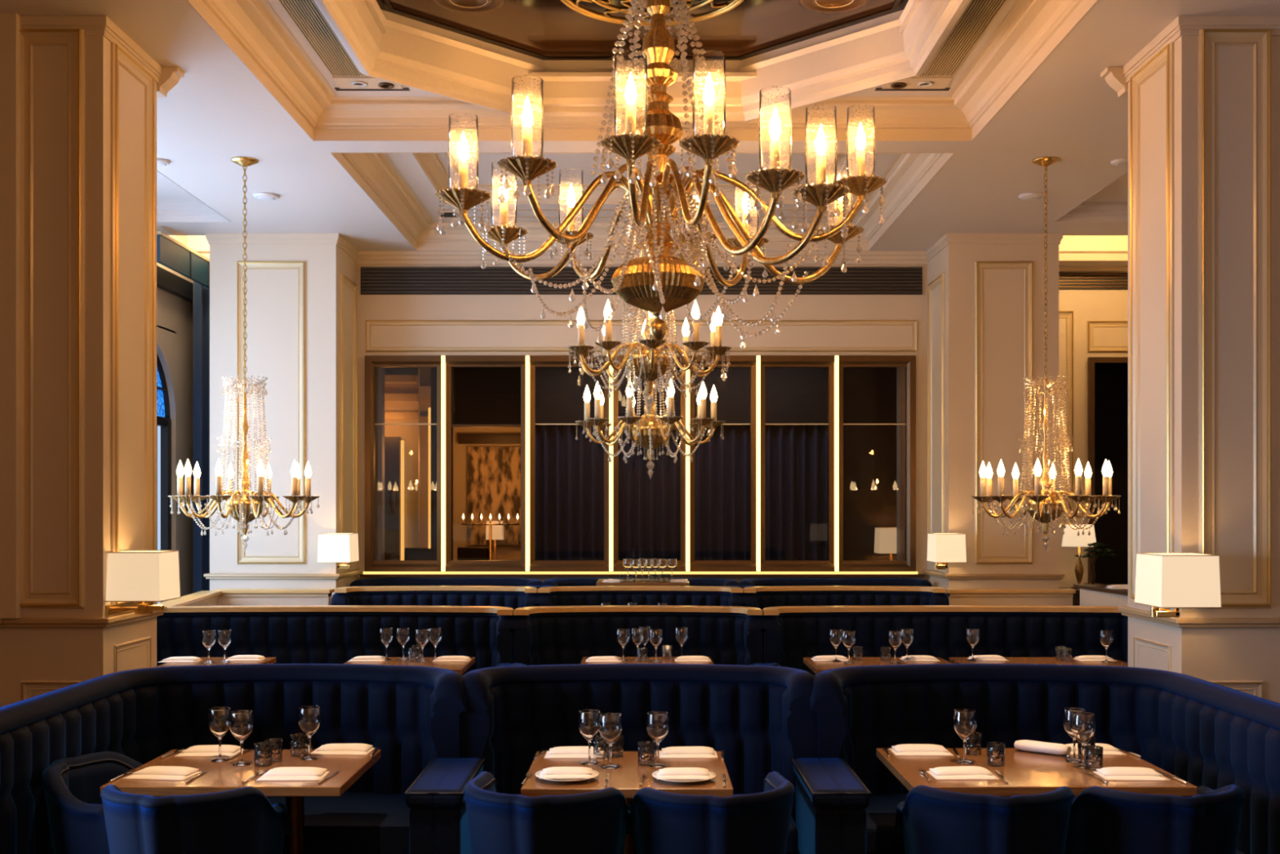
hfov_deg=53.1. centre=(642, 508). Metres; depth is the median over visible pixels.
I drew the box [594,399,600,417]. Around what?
candle
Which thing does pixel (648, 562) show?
wine glass
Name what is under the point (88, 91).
column
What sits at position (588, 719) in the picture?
wine glass
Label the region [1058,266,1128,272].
trim
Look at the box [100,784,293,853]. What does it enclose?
dining chair
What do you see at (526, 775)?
fork
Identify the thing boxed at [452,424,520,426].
trim
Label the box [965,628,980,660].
wine glass
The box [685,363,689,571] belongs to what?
led strip
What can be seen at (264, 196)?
ceiling speaker
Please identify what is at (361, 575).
trim
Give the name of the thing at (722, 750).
table knife
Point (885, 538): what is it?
table lamp
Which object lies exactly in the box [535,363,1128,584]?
window pane
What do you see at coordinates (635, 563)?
wine glass
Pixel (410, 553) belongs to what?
chair
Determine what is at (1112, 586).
napkin
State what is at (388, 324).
wall
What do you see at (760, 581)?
booth
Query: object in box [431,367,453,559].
wall partition
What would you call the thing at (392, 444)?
door
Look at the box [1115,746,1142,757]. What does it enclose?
table knife
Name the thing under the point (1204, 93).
column
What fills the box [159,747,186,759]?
fork
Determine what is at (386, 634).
wine glass
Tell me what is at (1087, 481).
candle
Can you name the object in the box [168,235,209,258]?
cove
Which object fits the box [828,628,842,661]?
wine glass
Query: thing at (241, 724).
wine glass
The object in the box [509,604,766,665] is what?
booth
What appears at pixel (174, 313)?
wall
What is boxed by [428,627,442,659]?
wine glass
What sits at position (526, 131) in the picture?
candle
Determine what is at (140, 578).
wall lamp
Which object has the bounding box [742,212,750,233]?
candle
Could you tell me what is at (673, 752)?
napkin
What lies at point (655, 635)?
wine glass
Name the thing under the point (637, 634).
wine glass
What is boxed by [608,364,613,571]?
led strip
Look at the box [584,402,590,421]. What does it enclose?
candle
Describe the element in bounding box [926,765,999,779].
napkin
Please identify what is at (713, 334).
candle
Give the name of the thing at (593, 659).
napkin
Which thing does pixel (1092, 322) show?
wall
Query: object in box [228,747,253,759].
table knife
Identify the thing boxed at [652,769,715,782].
plate
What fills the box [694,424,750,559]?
curtain
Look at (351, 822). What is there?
seat cushion
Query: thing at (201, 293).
curtain
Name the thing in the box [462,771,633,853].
dining chair
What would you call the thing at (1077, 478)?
candle
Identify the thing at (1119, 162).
ceiling speaker
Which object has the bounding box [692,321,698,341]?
candle
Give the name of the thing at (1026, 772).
dining table
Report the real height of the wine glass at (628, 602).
0.206 m
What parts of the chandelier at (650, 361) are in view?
bulb, bulb, bulb, arm, arm, arm, arm, bulb, crown, lamp shade, stem, arm, arm, arm, bulb, arm, arm, bulb, bulb, bulb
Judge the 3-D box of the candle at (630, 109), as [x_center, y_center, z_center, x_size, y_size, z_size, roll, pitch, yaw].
[-0.058,-1.924,6.400,0.052,0.180,0.052,0,0,0]
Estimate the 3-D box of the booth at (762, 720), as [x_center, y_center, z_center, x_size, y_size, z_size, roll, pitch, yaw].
[-0.018,1.234,5.417,1.595,1.029,1.177,0,0,0]
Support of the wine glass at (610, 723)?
on the dining table at (627, 778)
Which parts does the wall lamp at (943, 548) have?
arm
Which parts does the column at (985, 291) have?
panel moulding, dado rail, cornice, panel moulding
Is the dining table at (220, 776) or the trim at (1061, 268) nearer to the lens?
the dining table at (220, 776)
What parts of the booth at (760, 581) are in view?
backrest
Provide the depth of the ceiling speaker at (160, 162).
9.92 m
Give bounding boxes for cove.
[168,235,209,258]
[1058,235,1128,260]
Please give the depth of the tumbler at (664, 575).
12.30 m
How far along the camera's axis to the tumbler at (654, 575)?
12.26 m
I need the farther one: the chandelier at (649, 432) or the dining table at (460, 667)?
the chandelier at (649, 432)
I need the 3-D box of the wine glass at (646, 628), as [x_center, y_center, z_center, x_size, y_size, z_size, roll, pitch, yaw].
[0.016,0.897,8.577,0.095,0.206,0.095,0,0,0]
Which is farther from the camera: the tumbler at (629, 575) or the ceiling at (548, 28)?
the tumbler at (629, 575)
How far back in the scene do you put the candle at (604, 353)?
10.42 m
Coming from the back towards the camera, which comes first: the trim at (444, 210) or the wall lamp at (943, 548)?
the trim at (444, 210)
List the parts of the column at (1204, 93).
panel moulding, panel moulding, dado rail, cornice, panel moulding, panel moulding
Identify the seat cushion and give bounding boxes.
[266,791,410,853]
[1235,848,1244,853]
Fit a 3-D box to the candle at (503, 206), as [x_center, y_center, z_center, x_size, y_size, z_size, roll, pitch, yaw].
[-0.892,-1.882,8.245,0.052,0.180,0.052,0,0,0]
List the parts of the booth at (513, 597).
rail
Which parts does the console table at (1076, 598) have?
drawer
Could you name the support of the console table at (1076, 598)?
on the floor
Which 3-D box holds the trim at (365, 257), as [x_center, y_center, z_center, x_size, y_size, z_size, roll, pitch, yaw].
[0.000,-2.640,13.500,6.040,0.120,0.100,0,0,0]
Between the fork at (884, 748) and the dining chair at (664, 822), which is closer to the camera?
the dining chair at (664, 822)
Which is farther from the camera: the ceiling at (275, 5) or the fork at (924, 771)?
the ceiling at (275, 5)
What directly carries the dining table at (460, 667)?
on the floor
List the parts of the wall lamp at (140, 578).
arm, arm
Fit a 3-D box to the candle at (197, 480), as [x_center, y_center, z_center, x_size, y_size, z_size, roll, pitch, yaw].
[-3.521,-0.169,10.119,0.044,0.141,0.044,0,0,0]
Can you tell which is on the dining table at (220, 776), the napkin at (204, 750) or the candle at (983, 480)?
the napkin at (204, 750)
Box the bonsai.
[1074,542,1117,584]
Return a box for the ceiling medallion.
[560,0,744,26]
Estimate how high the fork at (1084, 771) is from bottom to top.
0.012 m
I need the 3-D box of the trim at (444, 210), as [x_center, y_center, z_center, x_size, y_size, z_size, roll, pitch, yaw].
[0.000,-2.947,12.815,4.030,0.006,0.340,0,0,0]
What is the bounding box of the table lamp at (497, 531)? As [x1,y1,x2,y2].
[485,520,504,559]
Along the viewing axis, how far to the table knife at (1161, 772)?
4.72 m
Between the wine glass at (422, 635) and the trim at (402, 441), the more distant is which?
the trim at (402, 441)
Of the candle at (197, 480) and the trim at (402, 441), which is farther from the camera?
the trim at (402, 441)
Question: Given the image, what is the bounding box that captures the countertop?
[1073,584,1128,606]
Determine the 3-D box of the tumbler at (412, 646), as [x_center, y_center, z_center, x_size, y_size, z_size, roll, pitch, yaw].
[-1.508,0.957,8.554,0.069,0.085,0.069,0,0,0]
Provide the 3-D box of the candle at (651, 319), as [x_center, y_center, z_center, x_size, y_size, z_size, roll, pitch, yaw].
[0.075,-1.322,9.445,0.050,0.165,0.050,0,0,7]
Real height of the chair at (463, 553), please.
1.249 m
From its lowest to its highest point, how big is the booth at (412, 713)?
1.029 m
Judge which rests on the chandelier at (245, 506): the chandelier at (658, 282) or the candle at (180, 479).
the candle at (180, 479)
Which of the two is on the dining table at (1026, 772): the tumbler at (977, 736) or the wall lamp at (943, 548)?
the tumbler at (977, 736)
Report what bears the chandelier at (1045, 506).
hanging from the ceiling at (220, 112)
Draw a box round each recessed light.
[332,76,409,90]
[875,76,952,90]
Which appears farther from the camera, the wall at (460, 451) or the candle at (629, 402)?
the wall at (460, 451)
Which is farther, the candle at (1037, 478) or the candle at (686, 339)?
the candle at (686, 339)
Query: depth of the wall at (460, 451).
21.00 m
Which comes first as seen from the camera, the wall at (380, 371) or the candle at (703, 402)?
the candle at (703, 402)
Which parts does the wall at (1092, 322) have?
panel moulding, panel moulding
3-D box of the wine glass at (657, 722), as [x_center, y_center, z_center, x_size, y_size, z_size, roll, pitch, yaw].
[0.059,0.897,4.968,0.095,0.206,0.095,0,0,0]
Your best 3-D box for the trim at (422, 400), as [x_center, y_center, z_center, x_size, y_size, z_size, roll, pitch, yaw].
[-2.000,-1.700,20.250,5.000,0.100,0.100,0,0,0]
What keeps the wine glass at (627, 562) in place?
on the dining table at (599, 583)
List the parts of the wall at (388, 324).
panel moulding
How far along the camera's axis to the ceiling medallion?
7.91 m
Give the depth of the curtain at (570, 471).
14.70 m
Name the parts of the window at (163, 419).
pane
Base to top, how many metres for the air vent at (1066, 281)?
0.180 m
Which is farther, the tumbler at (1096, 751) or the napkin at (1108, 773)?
the tumbler at (1096, 751)
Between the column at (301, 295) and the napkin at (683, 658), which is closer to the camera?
the napkin at (683, 658)
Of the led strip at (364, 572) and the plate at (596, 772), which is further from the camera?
the led strip at (364, 572)
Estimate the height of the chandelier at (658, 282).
2.154 m
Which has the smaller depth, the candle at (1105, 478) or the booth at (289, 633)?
the booth at (289, 633)
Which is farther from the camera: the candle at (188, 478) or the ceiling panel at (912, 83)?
the candle at (188, 478)
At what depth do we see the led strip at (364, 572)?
13.47 m
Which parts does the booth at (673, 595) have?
rail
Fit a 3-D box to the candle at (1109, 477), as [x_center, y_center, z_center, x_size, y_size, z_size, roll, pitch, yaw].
[3.600,-0.169,9.879,0.044,0.141,0.044,0,0,-17]
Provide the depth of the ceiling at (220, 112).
9.14 m
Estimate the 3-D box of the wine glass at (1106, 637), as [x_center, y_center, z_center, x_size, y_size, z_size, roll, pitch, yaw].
[3.020,0.897,8.332,0.095,0.206,0.095,0,0,0]
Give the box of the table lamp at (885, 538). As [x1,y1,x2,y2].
[874,527,896,559]
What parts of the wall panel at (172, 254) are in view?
rail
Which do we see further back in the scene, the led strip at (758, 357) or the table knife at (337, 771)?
the led strip at (758, 357)
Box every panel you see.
[156,171,200,201]
[156,231,209,288]
[435,153,849,187]
[467,446,520,545]
[1084,171,1128,201]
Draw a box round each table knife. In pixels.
[185,769,207,782]
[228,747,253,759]
[317,770,339,783]
[369,746,378,757]
[604,773,608,786]
[720,749,724,760]
[722,773,725,786]
[951,746,960,758]
[995,769,1008,782]
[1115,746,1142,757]
[1155,770,1187,783]
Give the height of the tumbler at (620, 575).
0.076 m
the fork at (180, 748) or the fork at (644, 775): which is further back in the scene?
the fork at (180, 748)
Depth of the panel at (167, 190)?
11.55 m
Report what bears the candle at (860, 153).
on the chandelier at (658, 282)
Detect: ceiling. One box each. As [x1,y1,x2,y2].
[0,0,1279,266]
[266,0,1018,96]
[381,0,903,59]
[386,153,898,221]
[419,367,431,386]
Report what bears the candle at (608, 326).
on the chandelier at (650, 361)
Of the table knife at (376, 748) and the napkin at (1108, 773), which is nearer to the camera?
the napkin at (1108, 773)
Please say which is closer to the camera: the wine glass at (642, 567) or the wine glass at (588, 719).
the wine glass at (588, 719)
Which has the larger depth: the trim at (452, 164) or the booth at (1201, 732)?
the trim at (452, 164)
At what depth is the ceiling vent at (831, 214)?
12.77 m
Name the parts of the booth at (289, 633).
rail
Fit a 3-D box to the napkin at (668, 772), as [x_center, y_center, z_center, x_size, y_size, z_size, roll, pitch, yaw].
[0.153,0.974,4.719,0.202,0.022,0.129,0,0,0]
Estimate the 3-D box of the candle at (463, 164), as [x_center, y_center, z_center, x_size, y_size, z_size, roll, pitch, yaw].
[-0.992,-1.834,7.096,0.052,0.180,0.052,0,0,0]
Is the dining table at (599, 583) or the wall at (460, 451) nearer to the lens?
the dining table at (599, 583)
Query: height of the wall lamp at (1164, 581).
0.358 m
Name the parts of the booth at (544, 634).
rail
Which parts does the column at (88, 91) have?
panel moulding, panel moulding, dado rail, cornice, panel moulding, panel moulding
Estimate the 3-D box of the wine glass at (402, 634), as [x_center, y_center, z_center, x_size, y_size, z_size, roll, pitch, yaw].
[-1.582,0.897,8.464,0.095,0.206,0.095,0,0,0]
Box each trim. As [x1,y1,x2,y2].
[156,66,184,97]
[156,265,193,303]
[356,251,928,264]
[360,573,924,577]
[376,0,908,60]
[384,374,418,419]
[400,440,404,559]
[419,397,431,404]
[428,407,431,548]
[440,209,835,217]
[444,153,840,186]
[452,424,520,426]
[457,434,520,444]
[491,553,520,559]
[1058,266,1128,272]
[1100,66,1128,97]
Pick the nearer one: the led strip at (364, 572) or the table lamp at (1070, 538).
the led strip at (364, 572)
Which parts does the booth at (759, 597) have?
rail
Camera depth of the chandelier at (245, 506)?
9.86 m
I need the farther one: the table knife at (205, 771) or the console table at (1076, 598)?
the console table at (1076, 598)
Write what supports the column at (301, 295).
on the floor
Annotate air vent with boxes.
[360,266,922,294]
[1058,273,1128,289]
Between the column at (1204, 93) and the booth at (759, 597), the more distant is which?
the booth at (759, 597)
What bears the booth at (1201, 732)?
on the floor
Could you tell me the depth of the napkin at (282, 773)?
4.75 m
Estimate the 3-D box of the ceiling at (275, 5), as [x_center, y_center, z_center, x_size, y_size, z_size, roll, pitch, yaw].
[0.000,-2.965,7.150,4.370,0.030,4.030,0,0,0]
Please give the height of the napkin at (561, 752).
0.026 m
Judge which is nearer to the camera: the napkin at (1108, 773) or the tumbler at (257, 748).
the napkin at (1108, 773)
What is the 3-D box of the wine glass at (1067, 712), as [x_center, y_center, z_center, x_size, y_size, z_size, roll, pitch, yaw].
[1.708,0.897,5.062,0.095,0.206,0.095,0,0,0]
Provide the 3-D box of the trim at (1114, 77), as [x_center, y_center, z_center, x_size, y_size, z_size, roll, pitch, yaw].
[3.058,-2.624,7.891,0.425,0.149,0.119,0,0,0]
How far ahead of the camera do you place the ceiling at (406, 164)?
12.37 m
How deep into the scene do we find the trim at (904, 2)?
8.37 m
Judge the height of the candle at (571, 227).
0.180 m
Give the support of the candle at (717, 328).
on the chandelier at (650, 361)
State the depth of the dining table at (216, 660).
8.29 m
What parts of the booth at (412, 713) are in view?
armrest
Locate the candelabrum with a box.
[461,513,519,559]
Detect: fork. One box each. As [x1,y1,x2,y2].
[108,768,137,782]
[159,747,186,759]
[241,769,266,783]
[299,746,314,757]
[520,772,533,786]
[533,749,546,760]
[639,773,648,786]
[882,746,890,758]
[918,768,931,782]
[1080,769,1108,783]
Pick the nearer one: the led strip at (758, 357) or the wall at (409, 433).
the led strip at (758, 357)
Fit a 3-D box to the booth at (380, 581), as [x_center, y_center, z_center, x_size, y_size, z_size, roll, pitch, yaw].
[-1.995,1.210,13.040,1.990,0.960,0.760,0,0,0]
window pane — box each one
[452,367,520,424]
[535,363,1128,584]
[843,367,896,559]
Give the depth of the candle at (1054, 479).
10.34 m
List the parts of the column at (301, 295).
panel moulding, dado rail, cornice, panel moulding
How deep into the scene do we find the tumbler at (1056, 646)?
8.46 m
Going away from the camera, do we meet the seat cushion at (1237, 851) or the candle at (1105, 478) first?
the seat cushion at (1237, 851)
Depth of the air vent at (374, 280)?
13.53 m
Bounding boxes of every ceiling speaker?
[156,158,169,166]
[253,191,279,200]
[433,0,504,13]
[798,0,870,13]
[1018,191,1045,200]
[1111,158,1128,166]
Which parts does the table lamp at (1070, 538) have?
lamp shade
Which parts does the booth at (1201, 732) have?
armrest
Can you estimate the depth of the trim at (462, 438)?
20.84 m
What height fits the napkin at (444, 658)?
0.026 m
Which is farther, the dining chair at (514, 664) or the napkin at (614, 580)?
the napkin at (614, 580)
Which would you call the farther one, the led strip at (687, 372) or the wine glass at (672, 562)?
the led strip at (687, 372)
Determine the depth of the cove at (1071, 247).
13.90 m
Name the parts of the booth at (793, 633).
rail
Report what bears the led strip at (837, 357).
attached to the window at (371, 362)
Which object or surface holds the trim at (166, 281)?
attached to the wall at (174, 313)
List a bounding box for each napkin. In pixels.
[122,765,201,780]
[158,656,200,662]
[173,744,244,756]
[226,654,265,660]
[256,766,329,780]
[311,742,375,755]
[347,655,386,661]
[432,655,471,661]
[539,766,595,778]
[543,746,604,758]
[585,655,622,662]
[602,578,622,582]
[656,767,712,778]
[658,746,718,758]
[670,578,688,582]
[675,655,711,661]
[811,655,848,661]
[888,743,954,755]
[899,655,940,661]
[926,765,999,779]
[968,654,1008,660]
[1013,739,1071,755]
[1066,742,1126,755]
[1073,655,1117,661]
[1093,766,1170,780]
[1104,584,1128,589]
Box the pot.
[1082,582,1102,584]
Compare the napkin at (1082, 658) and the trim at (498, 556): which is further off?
the trim at (498, 556)
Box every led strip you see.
[363,571,917,573]
[440,355,445,571]
[525,355,529,571]
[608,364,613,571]
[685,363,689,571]
[755,355,760,571]
[834,355,839,571]
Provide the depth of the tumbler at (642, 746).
4.98 m
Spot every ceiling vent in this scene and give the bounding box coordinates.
[277,0,372,77]
[436,210,457,217]
[827,210,848,217]
[912,0,1007,77]
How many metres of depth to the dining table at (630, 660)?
8.34 m
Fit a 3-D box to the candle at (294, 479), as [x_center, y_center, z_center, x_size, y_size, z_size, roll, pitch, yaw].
[-2.649,-0.169,9.741,0.044,0.141,0.044,0,0,0]
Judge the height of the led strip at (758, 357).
2.275 m
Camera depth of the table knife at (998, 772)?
4.75 m
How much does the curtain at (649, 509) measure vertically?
2.620 m
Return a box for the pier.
[0,13,22,624]
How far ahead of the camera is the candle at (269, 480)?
10.39 m
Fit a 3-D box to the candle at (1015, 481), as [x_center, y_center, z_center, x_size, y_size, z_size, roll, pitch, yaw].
[3.031,-0.169,10.395,0.044,0.141,0.044,0,0,-17]
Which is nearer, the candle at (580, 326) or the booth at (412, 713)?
the booth at (412, 713)
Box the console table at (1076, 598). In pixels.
[1058,587,1079,605]
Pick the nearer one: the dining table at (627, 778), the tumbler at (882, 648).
the dining table at (627, 778)
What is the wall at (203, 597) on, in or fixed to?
on the floor
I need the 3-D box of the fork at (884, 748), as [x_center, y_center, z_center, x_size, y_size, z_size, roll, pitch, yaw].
[0.999,0.995,5.225,0.022,0.012,0.210,0,0,6]
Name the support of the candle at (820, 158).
on the chandelier at (658, 282)
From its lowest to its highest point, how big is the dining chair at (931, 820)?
0.799 m
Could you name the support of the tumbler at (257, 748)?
on the dining table at (220, 776)
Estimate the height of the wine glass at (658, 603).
0.206 m
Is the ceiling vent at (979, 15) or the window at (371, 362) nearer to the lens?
the ceiling vent at (979, 15)
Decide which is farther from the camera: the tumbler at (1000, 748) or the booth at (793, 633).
the booth at (793, 633)
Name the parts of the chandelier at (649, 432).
bulb, bulb, bulb, arm, arm, arm, bulb, arm, stem, crown, lamp shade, arm, bulb, arm, arm, arm, bulb, bulb, bulb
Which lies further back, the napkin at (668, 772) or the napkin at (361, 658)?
the napkin at (361, 658)
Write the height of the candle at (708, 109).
0.180 m
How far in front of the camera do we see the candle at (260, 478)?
9.50 m
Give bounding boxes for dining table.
[100,749,380,853]
[156,657,275,666]
[343,657,475,675]
[520,751,733,853]
[580,656,714,664]
[595,578,689,586]
[803,657,951,674]
[875,747,1197,795]
[949,657,1128,666]
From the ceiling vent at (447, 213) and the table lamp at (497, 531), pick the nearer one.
the ceiling vent at (447, 213)
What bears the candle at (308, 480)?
on the chandelier at (245, 506)
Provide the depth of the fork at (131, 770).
4.76 m
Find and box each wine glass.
[200,630,216,662]
[207,706,231,761]
[217,629,232,662]
[228,709,253,765]
[297,705,321,759]
[378,627,393,659]
[395,627,410,659]
[414,628,429,661]
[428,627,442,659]
[577,709,600,764]
[598,711,622,768]
[600,602,610,605]
[616,628,630,660]
[622,558,632,581]
[626,601,637,604]
[630,627,644,659]
[631,558,640,581]
[637,558,645,580]
[638,626,651,657]
[644,558,653,581]
[645,711,670,767]
[648,628,662,661]
[651,558,658,580]
[657,558,667,581]
[657,602,667,605]
[666,558,676,580]
[674,626,688,656]
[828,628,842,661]
[841,630,856,662]
[887,630,902,662]
[900,628,914,660]
[952,708,977,764]
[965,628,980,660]
[1062,706,1085,762]
[1070,711,1096,768]
[1098,629,1114,662]
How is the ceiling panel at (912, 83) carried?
in the ceiling at (275, 5)
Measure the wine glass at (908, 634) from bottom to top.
0.206 m
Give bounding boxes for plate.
[535,768,599,782]
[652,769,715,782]
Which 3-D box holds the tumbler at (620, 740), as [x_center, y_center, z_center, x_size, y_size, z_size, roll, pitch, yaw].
[-0.110,0.957,5.160,0.069,0.085,0.069,0,0,0]
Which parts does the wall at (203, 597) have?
moulding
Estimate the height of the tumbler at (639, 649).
0.085 m
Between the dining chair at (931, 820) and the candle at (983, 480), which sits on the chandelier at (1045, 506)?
the candle at (983, 480)
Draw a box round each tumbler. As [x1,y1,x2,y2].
[253,741,272,766]
[264,737,282,762]
[290,733,307,756]
[408,647,418,661]
[411,644,422,657]
[593,734,608,758]
[606,733,623,757]
[619,573,626,582]
[628,573,635,582]
[636,647,647,661]
[637,740,655,765]
[649,573,656,582]
[657,573,663,582]
[662,644,672,658]
[663,573,670,582]
[852,645,862,659]
[880,646,890,660]
[965,731,981,755]
[986,741,1004,766]
[1055,645,1066,659]
[1061,647,1071,661]
[1077,735,1095,758]
[1084,745,1102,770]
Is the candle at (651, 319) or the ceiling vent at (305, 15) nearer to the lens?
the ceiling vent at (305, 15)
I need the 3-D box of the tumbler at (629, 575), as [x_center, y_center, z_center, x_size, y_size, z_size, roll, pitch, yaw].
[-0.100,0.671,12.280,0.062,0.076,0.062,0,0,0]
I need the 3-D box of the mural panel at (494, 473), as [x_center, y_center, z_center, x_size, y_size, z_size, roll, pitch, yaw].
[-2.400,-0.200,20.920,0.900,1.600,0.120,0,0,0]
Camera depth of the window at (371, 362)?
13.53 m
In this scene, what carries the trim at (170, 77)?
attached to the column at (88, 91)
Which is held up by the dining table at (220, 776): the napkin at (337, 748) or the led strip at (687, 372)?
the napkin at (337, 748)
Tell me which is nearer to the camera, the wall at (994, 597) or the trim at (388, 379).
the wall at (994, 597)
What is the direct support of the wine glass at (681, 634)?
on the dining table at (630, 660)
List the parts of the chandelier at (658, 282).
bulb, bulb, bulb, arm, arm, bulb, arm, arm, bulb, arm, lamp shade, lamp shade, stem, arm, arm, bulb, bulb, arm, arm, arm, bulb, arm, arm, bulb, bulb, bulb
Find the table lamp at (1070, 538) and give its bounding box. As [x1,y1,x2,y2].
[1061,524,1096,588]
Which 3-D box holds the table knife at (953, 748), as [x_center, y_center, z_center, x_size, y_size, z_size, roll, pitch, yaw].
[1.280,0.995,5.217,0.013,0.011,0.225,0,0,7]
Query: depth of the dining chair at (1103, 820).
4.26 m
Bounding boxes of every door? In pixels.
[384,436,400,559]
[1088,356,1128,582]
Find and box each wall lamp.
[105,550,181,615]
[317,533,359,568]
[926,533,966,568]
[1133,552,1222,617]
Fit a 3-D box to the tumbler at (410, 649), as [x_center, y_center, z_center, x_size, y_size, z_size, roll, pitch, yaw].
[-1.497,0.957,8.375,0.069,0.085,0.069,0,0,0]
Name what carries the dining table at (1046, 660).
on the floor
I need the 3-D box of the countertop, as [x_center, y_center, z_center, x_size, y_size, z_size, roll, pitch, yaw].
[4.435,1.219,10.867,1.050,1.058,1.495,0,0,0]
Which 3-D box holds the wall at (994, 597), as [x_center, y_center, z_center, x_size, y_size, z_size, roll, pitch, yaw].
[3.360,1.245,11.720,1.160,1.010,0.180,0,0,0]
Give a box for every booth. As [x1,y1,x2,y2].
[0,663,466,853]
[156,604,515,675]
[330,585,538,609]
[349,577,542,591]
[427,663,844,853]
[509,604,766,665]
[534,585,746,606]
[537,577,740,587]
[738,577,933,591]
[741,585,949,609]
[760,604,1128,675]
[809,663,1279,853]
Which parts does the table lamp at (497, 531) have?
lamp shade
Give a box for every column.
[0,16,166,706]
[203,233,361,597]
[923,233,1064,593]
[1118,16,1279,702]
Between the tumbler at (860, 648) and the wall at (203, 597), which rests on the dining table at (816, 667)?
the tumbler at (860, 648)
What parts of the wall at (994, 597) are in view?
moulding, rail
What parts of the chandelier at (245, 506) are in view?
bulb, bulb, bulb, arm, arm, arm, bulb, arm, bulb, stem, crown, chain, lamp shade, arm, bulb, arm, bulb, arm, arm, arm, bulb, bulb, bulb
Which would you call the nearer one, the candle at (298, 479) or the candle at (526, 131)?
the candle at (526, 131)
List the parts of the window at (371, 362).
frame, frame, frame, frame, frame, frame, frame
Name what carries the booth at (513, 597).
on the floor
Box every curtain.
[193,280,209,592]
[535,424,604,559]
[618,424,679,559]
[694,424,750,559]
[764,424,827,559]
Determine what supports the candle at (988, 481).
on the chandelier at (1045, 506)
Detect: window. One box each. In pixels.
[156,353,171,603]
[364,355,915,571]
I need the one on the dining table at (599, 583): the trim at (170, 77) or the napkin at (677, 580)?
the napkin at (677, 580)
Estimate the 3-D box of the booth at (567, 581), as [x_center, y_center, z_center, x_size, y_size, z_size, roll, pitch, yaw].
[-0.020,1.210,13.040,2.040,0.960,0.760,0,0,0]
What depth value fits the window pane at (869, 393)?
15.30 m
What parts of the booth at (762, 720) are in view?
armrest, armrest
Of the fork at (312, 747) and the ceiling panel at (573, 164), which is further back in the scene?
the ceiling panel at (573, 164)
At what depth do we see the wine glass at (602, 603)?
10.72 m
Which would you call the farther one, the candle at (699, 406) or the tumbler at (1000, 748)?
the candle at (699, 406)
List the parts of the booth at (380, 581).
backrest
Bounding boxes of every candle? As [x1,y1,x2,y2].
[177,476,182,495]
[185,475,191,494]
[194,477,199,495]
[215,475,222,494]
[227,478,233,495]
[257,475,262,494]
[265,478,271,492]
[291,476,297,495]
[297,478,300,495]
[305,477,311,495]
[458,160,467,188]
[499,201,507,226]
[522,126,532,156]
[567,207,574,231]
[577,324,584,345]
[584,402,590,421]
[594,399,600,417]
[600,404,603,417]
[602,335,607,355]
[604,319,611,340]
[625,104,635,134]
[626,396,632,416]
[648,317,654,338]
[667,396,674,416]
[682,336,688,355]
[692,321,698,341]
[697,404,700,417]
[700,399,706,417]
[703,104,714,134]
[711,331,715,346]
[711,401,716,420]
[715,325,721,346]
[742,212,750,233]
[769,138,780,168]
[816,154,826,184]
[835,199,843,225]
[856,149,865,176]
[980,477,986,495]
[986,478,991,495]
[998,476,1004,495]
[1013,478,1018,496]
[1034,475,1040,494]
[1049,478,1055,492]
[1075,475,1081,494]
[1084,478,1091,495]
[1102,475,1108,494]
[1108,476,1111,495]
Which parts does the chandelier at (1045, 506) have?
bulb, bulb, bulb, arm, arm, bulb, arm, arm, bulb, arm, stem, chain, crown, lamp shade, bulb, arm, arm, bulb, arm, arm, bulb, bulb, bulb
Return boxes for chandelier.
[168,156,319,551]
[435,0,887,348]
[567,155,732,414]
[575,304,725,479]
[971,156,1121,551]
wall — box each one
[156,262,193,596]
[156,590,221,606]
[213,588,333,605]
[357,264,927,582]
[375,367,384,559]
[384,367,419,548]
[419,386,520,559]
[896,272,1128,587]
[946,588,1075,605]
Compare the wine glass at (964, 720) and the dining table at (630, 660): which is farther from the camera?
the dining table at (630, 660)
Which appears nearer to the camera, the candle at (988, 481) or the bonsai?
the candle at (988, 481)
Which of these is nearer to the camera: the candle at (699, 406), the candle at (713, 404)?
the candle at (713, 404)
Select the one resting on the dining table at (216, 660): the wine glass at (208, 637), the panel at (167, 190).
the wine glass at (208, 637)
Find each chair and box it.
[41,751,162,853]
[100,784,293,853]
[404,547,431,559]
[457,546,488,559]
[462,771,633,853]
[512,662,524,665]
[626,771,795,853]
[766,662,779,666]
[893,784,1073,853]
[1064,784,1244,853]

